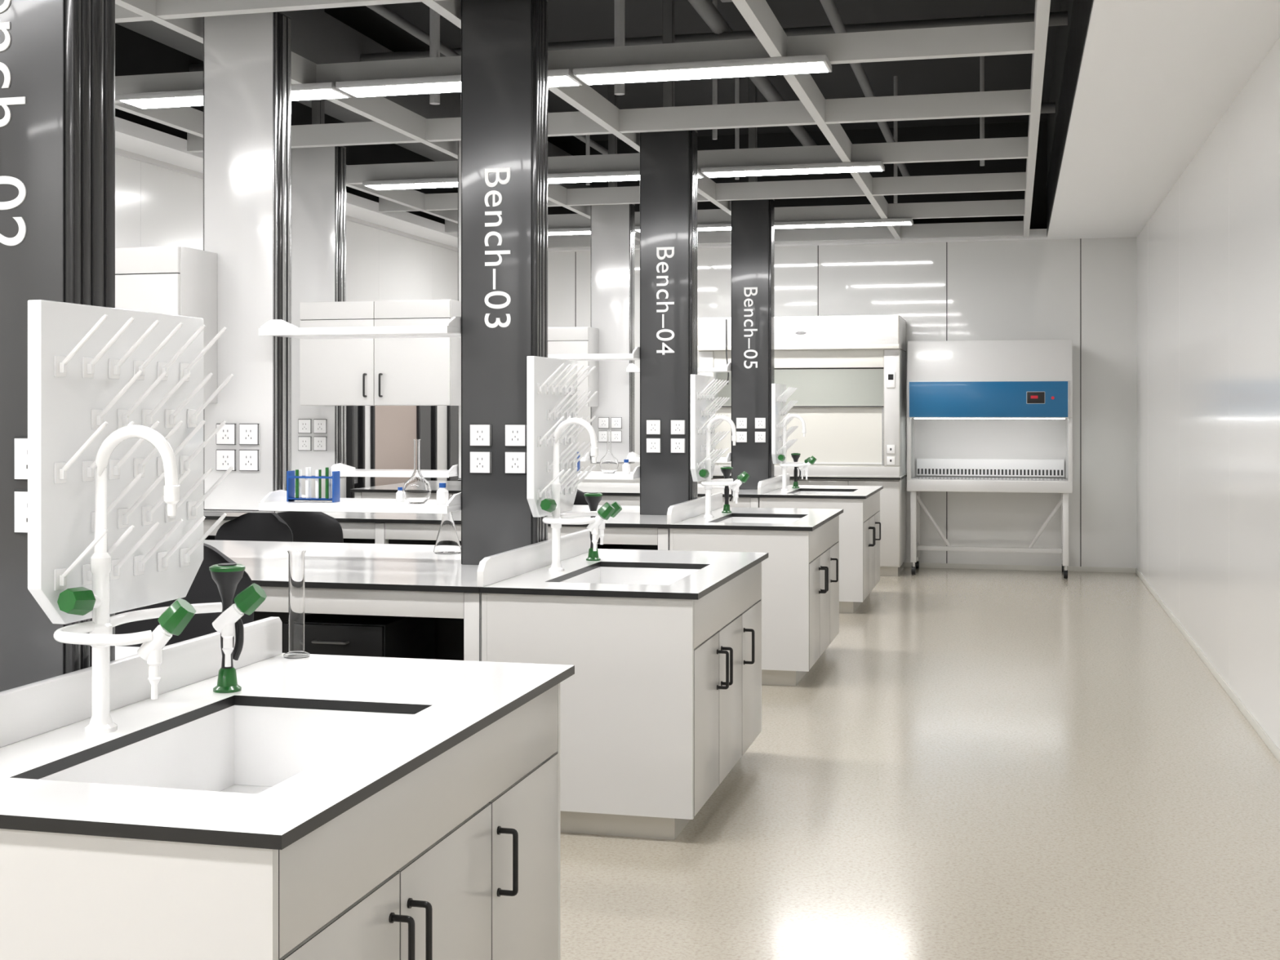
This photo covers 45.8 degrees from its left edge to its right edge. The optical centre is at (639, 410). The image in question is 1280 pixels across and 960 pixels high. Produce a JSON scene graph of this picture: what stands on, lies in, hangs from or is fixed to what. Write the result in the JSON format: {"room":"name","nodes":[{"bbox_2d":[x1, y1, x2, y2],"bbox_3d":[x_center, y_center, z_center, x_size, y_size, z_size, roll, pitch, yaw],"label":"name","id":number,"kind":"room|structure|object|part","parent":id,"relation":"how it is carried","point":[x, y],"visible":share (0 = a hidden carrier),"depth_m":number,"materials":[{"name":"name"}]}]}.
{"room":"laboratory","nodes":[
{"label":"laboratory","id":0,"kind":"room"},
{"bbox_2d":[204,535,214,540],"bbox_3d":[-2.838,0.375,10.122,0.050,2.170,1.200,0,0,14],"label":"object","id":1,"kind":"structure","parent":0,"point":[209,537],"depth_m":10.08,"materials":[{"name":"black"}]},
{"bbox_2d":[115,23,457,497],"bbox_3d":[-3.699,-0.590,6.936,0.101,4.100,16.902,0,0,14],"label":"wall","id":2,"kind":"structure","parent":0,"point":[155,206],"depth_m":9.96,"materials":[{"name":"grey paint"}]},
{"bbox_2d":[115,116,457,252],"bbox_3d":[-3.486,-1.585,6.883,0.340,0.110,16.900,0,0,14],"label":"trim","id":3,"kind":"structure","parent":2,"relation":"attached to","point":[133,140],"depth_m":9.73,"materials":[{"name":"white"}]},
{"bbox_2d":[346,405,461,497],"bbox_3d":[-2.025,0.375,13.423,0.050,2.170,2.600,0,0,14],"label":"window","id":4,"kind":"structure","parent":2,"relation":"in","point":[378,437],"depth_m":13.12,"materials":[{"name":"clear glass"}]},
{"bbox_2d":[115,0,1050,248],"bbox_3d":[-0.913,-1.635,6.162,5.000,0.130,16.730,0,0,14],"label":"ceiling","id":5,"kind":"structure","parent":0,"point":[393,123],"depth_m":8.45,"materials":[{"name":"grey metal"}]},
{"bbox_2d":[115,82,351,108],"bbox_3d":[-2.008,-1.554,7.487,1.160,0.032,0.230,0,0,14],"label":"ceiling light","id":6,"kind":"object","parent":5,"relation":"attached to","point":[319,91],"depth_m":7.45,"materials":[{"name":"white plastic"}]},
{"bbox_2d":[362,177,457,190],"bbox_3d":[-1.308,-1.554,10.332,1.160,0.032,0.230,0,0,14],"label":"ceiling light","id":7,"kind":"object","parent":5,"relation":"attached to","point":[433,182],"depth_m":10.32,"materials":[{"name":"white plastic"}]},
{"bbox_2d":[335,68,582,97],"bbox_3d":[-0.863,-1.554,7.205,1.160,0.032,0.230,0,0,14],"label":"ceiling light","id":8,"kind":"object","parent":5,"relation":"attached to","point":[556,77],"depth_m":7.18,"materials":[{"name":"white plastic"}]},
{"bbox_2d":[547,227,636,235],"bbox_3d":[-0.615,-1.554,13.148,1.160,0.032,0.230,0,0,14],"label":"ceiling light","id":9,"kind":"object","parent":5,"relation":"attached to","point":[568,231],"depth_m":13.06,"materials":[{"name":"white plastic"}]},
{"bbox_2d":[547,168,704,183],"bbox_3d":[-0.162,-1.554,10.050,1.160,0.032,0.230,0,0,14],"label":"ceiling light","id":10,"kind":"object","parent":5,"relation":"attached to","point":[621,175],"depth_m":10.01,"materials":[{"name":"white plastic"}]},
{"bbox_2d":[635,222,731,232],"bbox_3d":[0.531,-1.554,12.866,1.160,0.032,0.230,0,0,14],"label":"ceiling light","id":11,"kind":"object","parent":5,"relation":"attached to","point":[704,227],"depth_m":12.75,"materials":[{"name":"white plastic"}]},
{"bbox_2d":[573,54,831,84],"bbox_3d":[0.283,-1.554,6.923,1.160,0.032,0.230,0,0,14],"label":"ceiling light","id":12,"kind":"object","parent":5,"relation":"attached to","point":[812,64],"depth_m":6.87,"materials":[{"name":"white plastic"}]},
{"bbox_2d":[701,160,884,177],"bbox_3d":[0.983,-1.554,9.768,1.160,0.032,0.230,0,0,14],"label":"ceiling light","id":13,"kind":"object","parent":5,"relation":"attached to","point":[872,166],"depth_m":9.71,"materials":[{"name":"white plastic"}]},
{"bbox_2d":[774,217,913,228],"bbox_3d":[1.677,-1.554,12.584,1.160,0.032,0.230,0,0,14],"label":"ceiling light","id":14,"kind":"object","parent":5,"relation":"attached to","point":[895,221],"depth_m":12.51,"materials":[{"name":"white plastic"}]},
{"bbox_2d":[324,0,1061,142],"bbox_3d":[-0.602,-2.690,6.173,6.480,0.100,17.100,0,0,14],"label":"ceiling","id":15,"kind":"structure","parent":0,"point":[568,20],"depth_m":10.83,"materials":[{"name":"grey"}]},
{"bbox_2d":[429,0,984,203],"bbox_3d":[0.191,-2.140,9.841,5.608,1.000,2.505,0,0,-44],"label":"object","id":16,"kind":"structure","parent":0,"point":[434,17],"depth_m":8.09,"materials":[{"name":"grey metal"}]},
{"bbox_2d":[203,11,291,513],"bbox_3d":[-1.636,-1.110,6.301,0.326,3.060,0.162,0,0,14],"label":"column","id":17,"kind":"structure","parent":16,"relation":"hanging from","point":[247,57],"depth_m":6.23,"materials":[{"name":"white paint"}]},
{"bbox_2d":[115,246,217,403],"bbox_3d":[-2.252,-0.340,6.207,0.960,0.620,0.338,0,0,14],"label":"upper cabinet","id":18,"kind":"object","parent":17,"relation":"attached to","point":[181,281],"visible":0.12,"depth_m":6.02,"materials":[{"name":"white paint"}]},
{"bbox_2d":[258,489,461,513],"bbox_3d":[-1.087,0.363,6.165,0.803,0.075,0.416,0,0,14],"label":"shelf","id":19,"kind":"object","parent":17,"relation":"attached to","point":[275,500],"visible":0.73,"depth_m":6.00,"materials":[{"name":"white plastic"}]},
{"bbox_2d":[286,466,340,502],"bbox_3d":[-1.327,0.300,6.156,0.208,0.140,0.060,0,0,14],"label":"test tube rack","id":20,"kind":"object","parent":19,"relation":"on","point":[291,477],"visible":1,"depth_m":6.15,"materials":[{"name":"blue plastic"}]},
{"bbox_2d":[395,487,404,502],"bbox_3d":[-0.975,0.341,6.162,0.034,0.059,0.034,0,0,14],"label":"bottle","id":21,"kind":"object","parent":19,"relation":"in","point":[399,494],"visible":0.97,"depth_m":6.15,"materials":[{"name":"white plastic"}]},
{"bbox_2d":[402,439,431,503],"bbox_3d":[-0.890,0.242,6.048,0.114,0.256,0.114,0,0,14],"label":"flask","id":22,"kind":"object","parent":19,"relation":"on","point":[416,490],"visible":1,"depth_m":6.02,"materials":[{"name":"clear glass"}]},
{"bbox_2d":[436,482,448,504],"bbox_3d":[-0.781,0.328,5.990,0.048,0.084,0.048,0,0,14],"label":"bottle","id":23,"kind":"object","parent":19,"relation":"in","point":[442,494],"visible":0.91,"depth_m":5.97,"materials":[{"name":"white plastic"}]},
{"bbox_2d":[258,316,461,339],"bbox_3d":[-1.087,-0.337,6.165,0.803,0.075,0.416,0,0,14],"label":"shelf","id":24,"kind":"object","parent":17,"relation":"attached to","point":[274,327],"visible":0.84,"depth_m":6.01,"materials":[{"name":"white plastic"}]},
{"bbox_2d":[291,8,346,478],"bbox_3d":[-2.008,-1.110,9.446,0.308,3.060,0.162,0,0,14],"label":"column","id":25,"kind":"structure","parent":16,"relation":"hanging from","point":[318,174],"depth_m":9.39,"materials":[{"name":"white paint"}]},
{"bbox_2d":[331,462,457,477],"bbox_3d":[-1.473,0.363,9.314,0.790,0.075,0.416,0,0,14],"label":"shelf","id":26,"kind":"object","parent":25,"relation":"attached to","point":[345,470],"visible":0.64,"depth_m":9.15,"materials":[{"name":"white plastic"}]},
{"bbox_2d":[115,8,591,188],"bbox_3d":[-2.777,-2.215,6.708,0.600,0.350,16.900,0,0,14],"label":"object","id":27,"kind":"structure","parent":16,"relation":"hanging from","point":[317,37],"depth_m":9.31,"materials":[{"name":"grey"}]},
{"bbox_2d":[457,140,461,479],"bbox_3d":[-0.927,-1.110,9.180,0.326,3.060,0.162,0,0,14],"label":"column","id":28,"kind":"structure","parent":16,"relation":"hanging from","point":[459,141],"depth_m":9.15,"materials":[{"name":"black metal"}]},
{"bbox_2d":[299,299,461,405],"bbox_3d":[-1.543,-0.340,9.086,0.960,0.620,0.338,0,0,14],"label":"upper cabinet","id":29,"kind":"object","parent":28,"relation":"attached to","point":[384,371],"visible":0.96,"depth_m":8.96,"materials":[{"name":"white paint"}]},
{"bbox_2d":[547,346,639,360],"bbox_3d":[-0.378,-0.337,9.044,0.803,0.075,0.416,0,0,14],"label":"shelf","id":30,"kind":"object","parent":28,"relation":"attached to","point":[635,355],"visible":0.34,"depth_m":8.82,"materials":[{"name":"white plastic"}]},
{"bbox_2d":[577,466,639,479],"bbox_3d":[-0.378,0.363,9.044,0.803,0.075,0.416,0,0,14],"label":"shelf","id":31,"kind":"object","parent":28,"relation":"attached to","point":[636,473],"visible":0.3,"depth_m":8.80,"materials":[{"name":"white plastic"}]},
{"bbox_2d":[577,452,579,471],"bbox_3d":[-0.464,0.300,8.992,0.208,0.140,0.060,0,0,14],"label":"test tube rack","id":32,"kind":"object","parent":31,"relation":"on","point":[578,463],"visible":0.05,"depth_m":8.96,"materials":[{"name":"blue plastic"}]},
{"bbox_2d":[599,430,618,473],"bbox_3d":[-0.183,0.242,8.963,0.114,0.256,0.114,0,0,14],"label":"flask","id":33,"kind":"object","parent":31,"relation":"on","point":[609,464],"visible":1,"depth_m":8.93,"materials":[{"name":"clear glass"}]},
{"bbox_2d":[622,459,630,474],"bbox_3d":[-0.081,0.328,8.877,0.048,0.084,0.048,0,0,14],"label":"bottle","id":34,"kind":"object","parent":31,"relation":"in","point":[626,466],"visible":1,"depth_m":8.86,"materials":[{"name":"white plastic"}]},
{"bbox_2d":[590,84,635,463],"bbox_3d":[-0.219,-1.110,12.059,0.326,3.060,0.162,0,0,14],"label":"column","id":35,"kind":"structure","parent":16,"relation":"hanging from","point":[612,226],"depth_m":11.99,"materials":[{"name":"white paint"}]},
{"bbox_2d":[547,326,598,406],"bbox_3d":[-0.834,-0.340,11.965,0.960,0.620,0.338,0,0,14],"label":"upper cabinet","id":36,"kind":"object","parent":35,"relation":"attached to","point":[578,340],"visible":0.09,"depth_m":11.77,"materials":[{"name":"white paint"}]},
{"bbox_2d":[626,362,731,373],"bbox_3d":[0.331,-0.337,11.924,0.803,0.075,0.416,0,0,14],"label":"shelf","id":37,"kind":"object","parent":35,"relation":"attached to","point":[631,367],"visible":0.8,"depth_m":11.74,"materials":[{"name":"white plastic"}]},
{"bbox_2d":[626,451,731,462],"bbox_3d":[0.331,0.363,11.924,0.803,0.075,0.416,0,0,14],"label":"shelf","id":38,"kind":"object","parent":35,"relation":"attached to","point":[632,456],"visible":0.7,"depth_m":11.80,"materials":[{"name":"white plastic"}]},
{"bbox_2d":[188,0,1067,176],"bbox_3d":[-0.981,-2.175,6.266,5.500,0.330,16.900,0,0,14],"label":"ceiling pipes","id":39,"kind":"object","parent":16,"relation":"hanging from","point":[721,29],"visible":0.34,"depth_m":8.92,"materials":[{"name":"grey metal"}]},
{"bbox_2d":[720,0,732,2],"bbox_3d":[0.863,-2.300,6.224,1.700,0.320,3.300,0,0,14],"label":"ventilation duct","id":40,"kind":"object","parent":39,"relation":"attached to","point":[722,1],"visible":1,"depth_m":7.99,"materials":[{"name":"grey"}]},
{"bbox_3d":[-1.299,-1.110,12.325,0.308,3.060,0.162,0,0,14],"label":"column","id":41,"kind":"structure","parent":16,"relation":"hanging from","visible":0},
{"bbox_2d":[579,451,591,461],"bbox_3d":[-0.764,0.363,12.193,0.790,0.075,0.416,0,0,14],"label":"shelf","id":42,"kind":"object","parent":41,"relation":"attached to","point":[587,457],"visible":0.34,"depth_m":11.96,"materials":[{"name":"white plastic"}]},
{"bbox_2d":[547,120,1136,568],"bbox_3d":[1.430,-0.590,14.425,6.480,4.100,0.102,0,0,14],"label":"wall","id":43,"kind":"structure","parent":0,"point":[1082,291],"depth_m":13.94,"materials":[{"name":"grey paint"}]},
{"bbox_2d":[547,228,1047,252],"bbox_3d":[1.185,-1.600,14.353,5.160,0.080,0.160,0,0,14],"label":"trim","id":44,"kind":"structure","parent":43,"relation":"attached to","point":[1038,233],"depth_m":14.03,"materials":[{"name":"white metal"}]},
{"bbox_2d":[903,562,1135,573],"bbox_3d":[1.417,1.438,14.374,6.260,0.045,0.008,0,0,14],"label":"baseboard","id":45,"kind":"structure","parent":43,"relation":"attached to","point":[1057,568],"depth_m":13.86,"materials":[{"name":"white"}]},
{"bbox_2d":[560,567,1279,959],"bbox_3d":[-0.602,1.510,6.173,6.480,0.100,17.100,0,0,14],"label":"floor","id":46,"kind":"structure","parent":0,"point":[977,764],"depth_m":5.54,"materials":[{"name":"beige plastic"}]},
{"bbox_2d":[115,542,253,647],"bbox_3d":[-1.404,0.935,4.445,0.578,1.051,0.570,0,0,2],"label":"office chair","id":47,"kind":"object","parent":46,"relation":"on","point":[203,589],"visible":0.1,"depth_m":4.65,"materials":[{"name":"black"}]},
{"bbox_2d":[214,512,293,542],"bbox_3d":[-1.995,0.983,7.443,0.578,0.954,0.570,0,0,19],"label":"office chair","id":48,"kind":"object","parent":46,"relation":"on","point":[250,526],"visible":0.28,"depth_m":7.67,"materials":[{"name":"black"}]},
{"bbox_2d":[0,616,574,959],"bbox_3d":[-2.257,0.988,3.376,4.003,0.945,1.498,0,0,14],"label":"lab bench","id":49,"kind":"object","parent":46,"relation":"on","point":[324,806],"depth_m":2.77,"materials":[{"name":"white laminate"}]},
{"bbox_2d":[0,0,115,692],"bbox_3d":[-1.272,-1.015,3.137,0.316,3.250,0.162,0,0,14],"label":"column","id":50,"kind":"structure","parent":49,"relation":"on","point":[57,57],"depth_m":3.06,"materials":[{"name":"black"}]},
{"bbox_2d":[27,299,233,624],"bbox_3d":[-1.018,0.100,3.072,0.169,0.610,0.580,0,0,14],"label":"drying rack","id":51,"kind":"object","parent":50,"relation":"attached to","point":[94,372],"visible":0.91,"depth_m":3.01,"materials":[{"name":"white plastic"}]},
{"bbox_3d":[-1.085,0.562,3.082,0.024,0.095,1.480,0,0,14],"label":"splash guard","id":52,"kind":"part","parent":49,"relation":"part of","materials":[{"name":"white plastic"}]},
{"bbox_2d":[53,424,266,733],"bbox_3d":[-0.900,0.318,2.947,0.299,0.583,0.510,0,0,14],"label":"faucet","id":53,"kind":"object","parent":49,"relation":"on","point":[173,619],"visible":1,"depth_m":2.87,"materials":[{"name":"white metal"}]},
{"bbox_2d":[208,563,245,693],"bbox_3d":[-0.899,0.472,3.301,0.076,0.276,0.075,0,0,-39],"label":"station","id":54,"kind":"object","parent":49,"relation":"on","point":[227,576],"visible":0.81,"depth_m":3.28,"materials":[{"name":"green plastic"}]},
{"bbox_2d":[283,550,310,658],"bbox_3d":[-0.852,0.479,3.757,0.064,0.262,0.064,0,0,14],"label":"cylinder","id":55,"kind":"object","parent":49,"relation":"on","point":[296,557],"visible":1,"depth_m":3.74,"materials":[{"name":"clear glass"}]},
{"bbox_2d":[276,511,343,542],"bbox_3d":[-1.752,0.983,8.288,0.578,0.954,0.570,0,0,16],"label":"office chair","id":56,"kind":"object","parent":46,"relation":"on","point":[304,526],"visible":0.12,"depth_m":8.03,"materials":[{"name":"black leather"}]},
{"bbox_2d":[283,613,435,659],"bbox_3d":[-1.069,1.120,5.781,0.400,0.680,0.555,0,0,14],"label":"drawer pedestal","id":57,"kind":"object","parent":46,"relation":"on","point":[355,635],"visible":0.22,"depth_m":5.57,"materials":[{"name":"black"}]},
{"bbox_2d":[203,528,768,839],"bbox_3d":[-1.548,0.988,6.255,4.003,0.945,1.498,0,0,14],"label":"lab bench","id":58,"kind":"object","parent":46,"relation":"on","point":[662,700],"depth_m":5.24,"materials":[{"name":"white laminate"}]},
{"bbox_2d":[433,493,461,554],"bbox_3d":[-0.824,0.483,6.485,0.121,0.253,0.121,0,0,14],"label":"flask","id":59,"kind":"object","parent":58,"relation":"on","point":[447,542],"visible":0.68,"depth_m":6.45,"materials":[{"name":"clear glass"}]},
{"bbox_2d":[461,0,547,564],"bbox_3d":[-0.541,-1.015,6.031,0.316,3.250,0.162,0,0,14],"label":"column","id":60,"kind":"structure","parent":58,"relation":"on","point":[504,42],"depth_m":5.97,"materials":[{"name":"black metal"}]},
{"bbox_2d":[526,355,597,517],"bbox_3d":[-0.310,0.100,5.952,0.169,0.610,0.580,0,0,14],"label":"drying rack","id":61,"kind":"object","parent":60,"relation":"attached to","point":[552,384],"visible":0.88,"depth_m":5.83,"materials":[{"name":"white plastic"}]},
{"bbox_3d":[-0.376,0.562,5.961,0.024,0.095,1.480,0,0,14],"label":"splash guard","id":62,"kind":"part","parent":58,"relation":"part of","materials":[{"name":"white plastic"}]},
{"bbox_2d":[540,417,622,571],"bbox_3d":[-0.191,0.318,5.826,0.299,0.583,0.510,0,0,14],"label":"faucet","id":63,"kind":"object","parent":58,"relation":"on","point":[607,510],"visible":1,"depth_m":5.75,"materials":[{"name":"white metal"}]},
{"bbox_2d":[583,492,602,560],"bbox_3d":[-0.190,0.472,6.180,0.076,0.276,0.075,0,0,-39],"label":"station","id":64,"kind":"object","parent":58,"relation":"on","point":[593,499],"visible":0.55,"depth_m":6.16,"materials":[{"name":"green plastic"}]},
{"bbox_2d":[203,492,843,685],"bbox_3d":[-0.839,0.988,9.134,4.003,0.945,1.498,0,0,14],"label":"lab bench","id":65,"kind":"object","parent":46,"relation":"on","point":[800,572],"depth_m":8.17,"materials":[{"name":"white laminate"}]},
{"bbox_2d":[640,0,697,515],"bbox_3d":[0.168,-1.015,8.910,0.316,3.250,0.162,0,0,14],"label":"column","id":66,"kind":"structure","parent":65,"relation":"on","point":[668,159],"depth_m":8.85,"materials":[{"name":"black"}]},
{"bbox_2d":[690,374,729,481],"bbox_3d":[0.399,0.100,8.831,0.169,0.610,0.580,0,0,14],"label":"drying rack","id":67,"kind":"object","parent":66,"relation":"attached to","point":[703,388],"visible":0.84,"depth_m":8.70,"materials":[{"name":"white plastic"}]},
{"bbox_3d":[0.333,0.562,8.840,0.024,0.095,1.480,0,0,14],"label":"splash guard","id":68,"kind":"part","parent":65,"relation":"part of","materials":[{"name":"white plastic"}]},
{"bbox_2d":[698,415,750,517],"bbox_3d":[0.517,0.318,8.705,0.299,0.583,0.510,0,0,14],"label":"faucet","id":69,"kind":"object","parent":65,"relation":"on","point":[705,473],"visible":1,"depth_m":8.63,"materials":[{"name":"white metal"}]},
{"bbox_2d":[720,466,733,512],"bbox_3d":[0.519,0.472,9.059,0.076,0.276,0.075,0,0,-39],"label":"station","id":70,"kind":"object","parent":65,"relation":"on","point":[726,470],"visible":0.88,"depth_m":9.04,"materials":[{"name":"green plastic"}]},
{"bbox_2d":[573,488,588,505],"bbox_3d":[-0.464,0.983,10.691,0.578,0.954,0.570,0,0,24],"label":"office chair","id":71,"kind":"object","parent":46,"relation":"on","point":[580,500],"visible":0.02,"depth_m":10.42,"materials":[{"name":"black"}]},
{"bbox_2d":[597,543,622,549],"bbox_3d":[-0.360,1.120,8.660,0.400,0.680,0.555,0,0,14],"label":"drawer pedestal","id":72,"kind":"object","parent":46,"relation":"on","point":[599,546],"visible":0.02,"depth_m":8.75,"materials":[{"name":"black"}]},
{"bbox_2d":[350,473,883,613],"bbox_3d":[-0.131,0.988,12.014,4.003,0.945,1.498,0,0,14],"label":"lab bench","id":73,"kind":"object","parent":46,"relation":"on","point":[860,524],"depth_m":11.09,"materials":[{"name":"white"}]},
{"bbox_2d":[731,77,774,489],"bbox_3d":[0.877,-1.015,11.790,0.316,3.250,0.162,0,0,14],"label":"column","id":74,"kind":"structure","parent":73,"relation":"on","point":[753,221],"depth_m":11.72,"materials":[{"name":"black metal"}]},
{"bbox_2d":[771,383,798,463],"bbox_3d":[1.108,0.100,11.710,0.169,0.610,0.580,0,0,14],"label":"drying rack","id":75,"kind":"object","parent":74,"relation":"attached to","point":[780,409],"visible":0.77,"depth_m":11.58,"materials":[{"name":"white plastic"}]},
{"bbox_3d":[1.042,0.562,11.719,0.024,0.095,1.480,0,0,14],"label":"splash guard","id":76,"kind":"part","parent":73,"relation":"part of","materials":[{"name":"white plastic"}]},
{"bbox_2d":[791,453,800,488],"bbox_3d":[1.227,0.472,11.938,0.076,0.276,0.075,0,0,-39],"label":"station","id":77,"kind":"object","parent":73,"relation":"on","point":[795,456],"visible":0.88,"depth_m":11.92,"materials":[{"name":"green plastic"}]},
{"bbox_2d":[777,413,816,490],"bbox_3d":[1.226,0.318,11.584,0.299,0.583,0.510,0,0,14],"label":"faucet","id":78,"kind":"object","parent":73,"relation":"on","point":[807,462],"visible":1,"depth_m":11.51,"materials":[{"name":"white metal"}]},
{"bbox_2d":[697,314,906,576],"bbox_3d":[1.496,0.310,13.887,1.825,2.300,0.896,0,0,14],"label":"fume hood","id":79,"kind":"object","parent":46,"relation":"on","point":[848,372],"visible":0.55,"depth_m":13.46,"materials":[{"name":"grey metal"}]},
{"bbox_2d":[906,339,1072,578],"bbox_3d":[3.127,0.420,13.571,1.415,2.080,0.670,0,0,14],"label":"cabinet","id":80,"kind":"object","parent":46,"relation":"on","point":[983,415],"visible":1,"depth_m":13.40,"materials":[{"name":"white metal"}]},
{"bbox_2d":[1136,36,1279,750],"bbox_3d":[2.495,-0.590,5.410,0.100,4.100,16.900,0,0,14],"label":"wall","id":81,"kind":"structure","parent":0,"point":[1208,255],"depth_m":8.14,"materials":[{"name":"grey paint"}]},
{"bbox_2d":[1046,0,1279,239],"bbox_3d":[2.067,-2.100,5.516,0.783,1.080,16.900,0,0,14],"label":"soffit","id":82,"kind":"structure","parent":81,"relation":"attached to","point":[1138,87],"depth_m":7.71,"materials":[{"name":"white paint"}]},
{"bbox_2d":[1135,568,1279,763],"bbox_3d":[2.442,1.438,5.418,0.008,0.045,16.890,0,0,14],"label":"baseboard","id":83,"kind":"structure","parent":81,"relation":"attached to","point":[1260,731],"depth_m":8.05,"materials":[{"name":"white"}]}
]}

